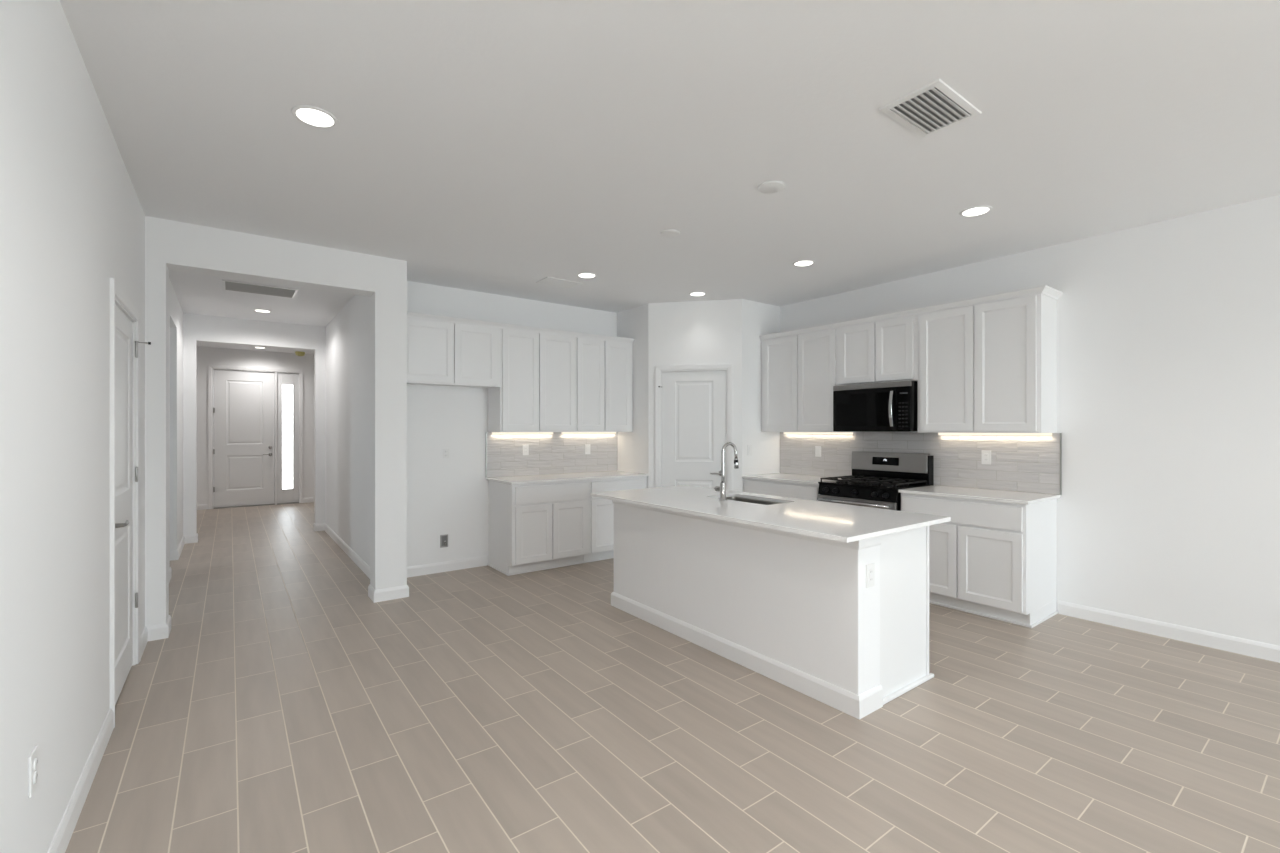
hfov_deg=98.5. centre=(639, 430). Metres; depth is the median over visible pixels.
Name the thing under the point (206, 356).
wall
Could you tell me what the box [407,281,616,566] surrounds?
wall
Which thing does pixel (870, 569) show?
receptacle
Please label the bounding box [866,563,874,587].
wall outlet
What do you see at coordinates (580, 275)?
diffuser
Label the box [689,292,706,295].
recessed light
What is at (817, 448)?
light switch
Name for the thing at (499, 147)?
ceiling
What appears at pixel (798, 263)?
diffuser
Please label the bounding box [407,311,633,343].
crown molding
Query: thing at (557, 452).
tile backsplash
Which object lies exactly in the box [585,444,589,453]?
light switch
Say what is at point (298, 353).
smoke detector
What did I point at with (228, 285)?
ceiling vent
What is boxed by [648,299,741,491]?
wall
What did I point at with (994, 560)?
base cabinet
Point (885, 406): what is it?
microwave
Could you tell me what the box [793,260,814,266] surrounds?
recessed light
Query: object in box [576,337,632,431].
upper cabinet
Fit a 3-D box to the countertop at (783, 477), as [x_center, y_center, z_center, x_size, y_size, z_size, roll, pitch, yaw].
[1.659,0.509,5.809,0.641,0.024,0.977,0,0,-37]
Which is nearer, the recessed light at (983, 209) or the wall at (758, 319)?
the recessed light at (983, 209)
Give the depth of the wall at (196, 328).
7.14 m
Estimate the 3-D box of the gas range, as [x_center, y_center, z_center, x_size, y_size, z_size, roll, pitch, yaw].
[2.140,0.811,5.076,0.710,1.198,0.762,0,0,-37]
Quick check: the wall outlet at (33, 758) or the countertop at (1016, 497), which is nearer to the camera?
the wall outlet at (33, 758)
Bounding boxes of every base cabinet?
[487,480,588,575]
[585,476,646,562]
[744,478,819,500]
[901,493,1057,627]
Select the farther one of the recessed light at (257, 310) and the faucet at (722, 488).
the recessed light at (257, 310)
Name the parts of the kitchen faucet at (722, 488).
gooseneck spout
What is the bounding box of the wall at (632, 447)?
[617,304,647,487]
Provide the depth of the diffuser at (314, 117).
2.52 m
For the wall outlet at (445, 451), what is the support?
attached to the wall at (449, 496)
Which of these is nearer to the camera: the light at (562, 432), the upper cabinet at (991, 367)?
the upper cabinet at (991, 367)
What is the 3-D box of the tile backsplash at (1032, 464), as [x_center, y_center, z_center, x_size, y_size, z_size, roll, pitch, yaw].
[2.423,0.260,5.306,0.011,0.474,2.694,0,0,-37]
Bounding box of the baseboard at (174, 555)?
[169,504,206,581]
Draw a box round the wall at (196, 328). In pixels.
[183,313,324,535]
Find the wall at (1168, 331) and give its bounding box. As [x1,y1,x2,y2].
[780,195,1279,645]
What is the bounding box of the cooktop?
[818,479,929,490]
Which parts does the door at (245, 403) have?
sidelight frame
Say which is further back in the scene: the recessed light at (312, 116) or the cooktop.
the cooktop
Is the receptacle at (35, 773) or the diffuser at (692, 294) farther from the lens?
the diffuser at (692, 294)
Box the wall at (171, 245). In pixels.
[145,216,406,626]
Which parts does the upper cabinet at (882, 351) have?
cabinet door, cabinet door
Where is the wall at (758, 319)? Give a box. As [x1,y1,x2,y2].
[742,299,779,491]
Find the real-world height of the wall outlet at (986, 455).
0.116 m
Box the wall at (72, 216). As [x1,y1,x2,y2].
[0,0,182,852]
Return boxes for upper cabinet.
[407,318,499,388]
[488,328,575,431]
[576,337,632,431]
[761,328,837,431]
[838,315,917,385]
[918,294,1056,432]
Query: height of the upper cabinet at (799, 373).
1.028 m
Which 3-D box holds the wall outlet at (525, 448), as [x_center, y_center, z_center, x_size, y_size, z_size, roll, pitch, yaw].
[-1.243,0.217,5.998,0.072,0.116,0.009,0,0,-37]
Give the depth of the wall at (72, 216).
1.80 m
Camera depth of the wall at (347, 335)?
6.19 m
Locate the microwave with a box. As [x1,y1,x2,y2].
[833,380,917,431]
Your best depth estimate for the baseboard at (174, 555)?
6.69 m
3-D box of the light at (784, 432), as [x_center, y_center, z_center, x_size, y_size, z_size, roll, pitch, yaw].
[1.905,0.028,5.962,0.032,0.034,0.870,0,0,-37]
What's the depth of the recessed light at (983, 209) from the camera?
3.60 m
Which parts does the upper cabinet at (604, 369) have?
cabinet door, cabinet door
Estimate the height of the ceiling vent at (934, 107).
0.015 m
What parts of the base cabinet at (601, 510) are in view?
shoe moulding, cabinet door, drawer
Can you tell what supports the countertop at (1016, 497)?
on the base cabinet at (994, 560)
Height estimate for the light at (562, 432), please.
0.034 m
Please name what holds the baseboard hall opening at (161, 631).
attached to the wall at (171, 245)
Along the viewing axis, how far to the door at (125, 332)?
3.06 m
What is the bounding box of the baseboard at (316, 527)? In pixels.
[304,497,324,530]
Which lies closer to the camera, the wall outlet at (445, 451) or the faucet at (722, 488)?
the faucet at (722, 488)
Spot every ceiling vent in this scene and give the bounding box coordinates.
[222,279,297,297]
[536,277,581,288]
[879,79,981,137]
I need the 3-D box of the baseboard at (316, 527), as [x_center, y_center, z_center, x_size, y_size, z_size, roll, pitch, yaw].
[-5.182,1.361,9.427,1.039,0.098,3.604,0,0,-37]
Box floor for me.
[65,502,1279,852]
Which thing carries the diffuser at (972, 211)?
attached to the recessed light at (983, 209)
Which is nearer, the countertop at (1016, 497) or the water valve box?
the countertop at (1016, 497)
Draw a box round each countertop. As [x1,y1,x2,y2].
[486,471,648,484]
[590,485,950,542]
[742,473,840,484]
[898,485,1059,504]
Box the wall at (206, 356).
[197,346,313,508]
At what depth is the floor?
2.54 m
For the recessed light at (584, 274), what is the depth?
5.09 m
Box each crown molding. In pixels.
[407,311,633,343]
[759,285,1062,340]
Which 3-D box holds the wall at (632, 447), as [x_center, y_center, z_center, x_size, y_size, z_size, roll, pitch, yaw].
[-0.052,-0.010,6.511,0.100,2.840,0.630,0,0,-37]
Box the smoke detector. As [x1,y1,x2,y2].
[295,351,304,355]
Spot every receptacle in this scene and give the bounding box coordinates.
[33,757,37,769]
[33,771,37,783]
[869,568,872,582]
[984,453,987,460]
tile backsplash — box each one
[486,432,616,477]
[780,432,1061,494]
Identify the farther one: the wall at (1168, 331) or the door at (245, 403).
the door at (245, 403)
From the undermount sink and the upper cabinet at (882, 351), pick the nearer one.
the undermount sink
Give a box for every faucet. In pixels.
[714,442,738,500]
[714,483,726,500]
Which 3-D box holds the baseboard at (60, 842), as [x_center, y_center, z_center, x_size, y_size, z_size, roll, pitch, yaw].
[0.242,1.361,-1.079,0.014,0.098,9.180,0,0,-37]
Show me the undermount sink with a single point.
(748, 500)
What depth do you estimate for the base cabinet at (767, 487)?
5.59 m
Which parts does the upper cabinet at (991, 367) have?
cabinet door, cabinet door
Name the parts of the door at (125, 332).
handle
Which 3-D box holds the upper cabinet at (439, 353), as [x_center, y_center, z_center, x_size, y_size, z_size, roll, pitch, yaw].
[-1.869,-0.723,5.336,0.957,0.590,0.350,0,0,-37]
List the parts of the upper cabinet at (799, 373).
cabinet door, cabinet door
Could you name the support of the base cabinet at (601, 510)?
on the floor
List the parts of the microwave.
door, handle, control panel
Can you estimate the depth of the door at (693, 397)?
6.14 m
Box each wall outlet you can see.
[29,745,37,797]
[443,449,448,457]
[522,445,528,454]
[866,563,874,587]
[982,450,990,464]
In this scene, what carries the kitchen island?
on the floor
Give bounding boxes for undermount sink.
[726,497,779,504]
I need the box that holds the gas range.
[817,451,933,510]
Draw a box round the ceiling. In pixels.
[60,0,1279,354]
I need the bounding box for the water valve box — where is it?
[440,534,447,547]
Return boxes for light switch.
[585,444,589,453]
[815,446,820,456]
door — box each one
[110,278,150,727]
[208,365,302,508]
[655,363,732,490]
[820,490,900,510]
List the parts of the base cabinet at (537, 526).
cabinet door, shoe moulding, frame, drawer, cabinet door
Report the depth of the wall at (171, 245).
4.21 m
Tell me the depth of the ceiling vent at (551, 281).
5.32 m
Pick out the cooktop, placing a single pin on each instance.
(851, 484)
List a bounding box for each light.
[254,309,271,312]
[291,105,337,128]
[492,432,552,433]
[562,432,615,433]
[577,272,596,277]
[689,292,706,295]
[784,432,852,433]
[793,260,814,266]
[938,433,1051,435]
[959,205,992,216]
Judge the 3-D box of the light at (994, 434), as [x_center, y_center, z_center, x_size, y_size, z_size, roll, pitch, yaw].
[2.922,0.028,4.592,0.032,0.034,0.855,0,0,-37]
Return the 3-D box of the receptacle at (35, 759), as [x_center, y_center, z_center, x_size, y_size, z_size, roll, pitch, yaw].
[-1.737,0.960,1.586,0.004,0.033,0.033,0,0,-37]
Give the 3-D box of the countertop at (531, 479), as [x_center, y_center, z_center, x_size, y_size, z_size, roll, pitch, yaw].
[-0.750,0.509,5.983,1.646,0.024,0.644,0,0,-37]
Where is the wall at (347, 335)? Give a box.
[325,295,369,566]
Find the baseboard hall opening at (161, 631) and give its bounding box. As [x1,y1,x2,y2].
[141,523,486,656]
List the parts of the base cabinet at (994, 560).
cabinet door, drawer, cabinet door, shoe moulding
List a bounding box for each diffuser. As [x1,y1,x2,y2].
[296,108,333,126]
[579,274,594,277]
[691,293,703,295]
[795,261,812,265]
[963,207,988,215]
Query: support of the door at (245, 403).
in the wall at (206, 356)
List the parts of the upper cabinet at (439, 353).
cabinet door, cabinet door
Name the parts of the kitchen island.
trim, baseboard, shoe moulding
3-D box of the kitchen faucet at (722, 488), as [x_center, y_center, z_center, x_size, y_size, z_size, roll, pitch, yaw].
[0.619,0.291,3.968,0.180,0.410,0.118,0,0,-37]
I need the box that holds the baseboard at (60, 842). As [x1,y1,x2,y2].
[47,708,113,852]
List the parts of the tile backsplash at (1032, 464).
edge trim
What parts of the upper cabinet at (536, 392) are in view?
cabinet door, cabinet door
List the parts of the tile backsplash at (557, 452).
edge trim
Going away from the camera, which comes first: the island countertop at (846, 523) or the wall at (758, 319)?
the island countertop at (846, 523)
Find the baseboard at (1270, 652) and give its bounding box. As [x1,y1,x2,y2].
[1058,601,1279,662]
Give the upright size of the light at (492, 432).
0.034 m
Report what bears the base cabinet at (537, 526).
on the floor
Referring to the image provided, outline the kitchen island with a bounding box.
[611,500,933,719]
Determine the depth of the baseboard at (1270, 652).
3.71 m
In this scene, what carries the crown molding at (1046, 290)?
attached to the upper cabinet at (799, 373)
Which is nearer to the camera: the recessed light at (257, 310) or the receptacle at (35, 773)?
the receptacle at (35, 773)
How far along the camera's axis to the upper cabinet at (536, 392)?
5.70 m

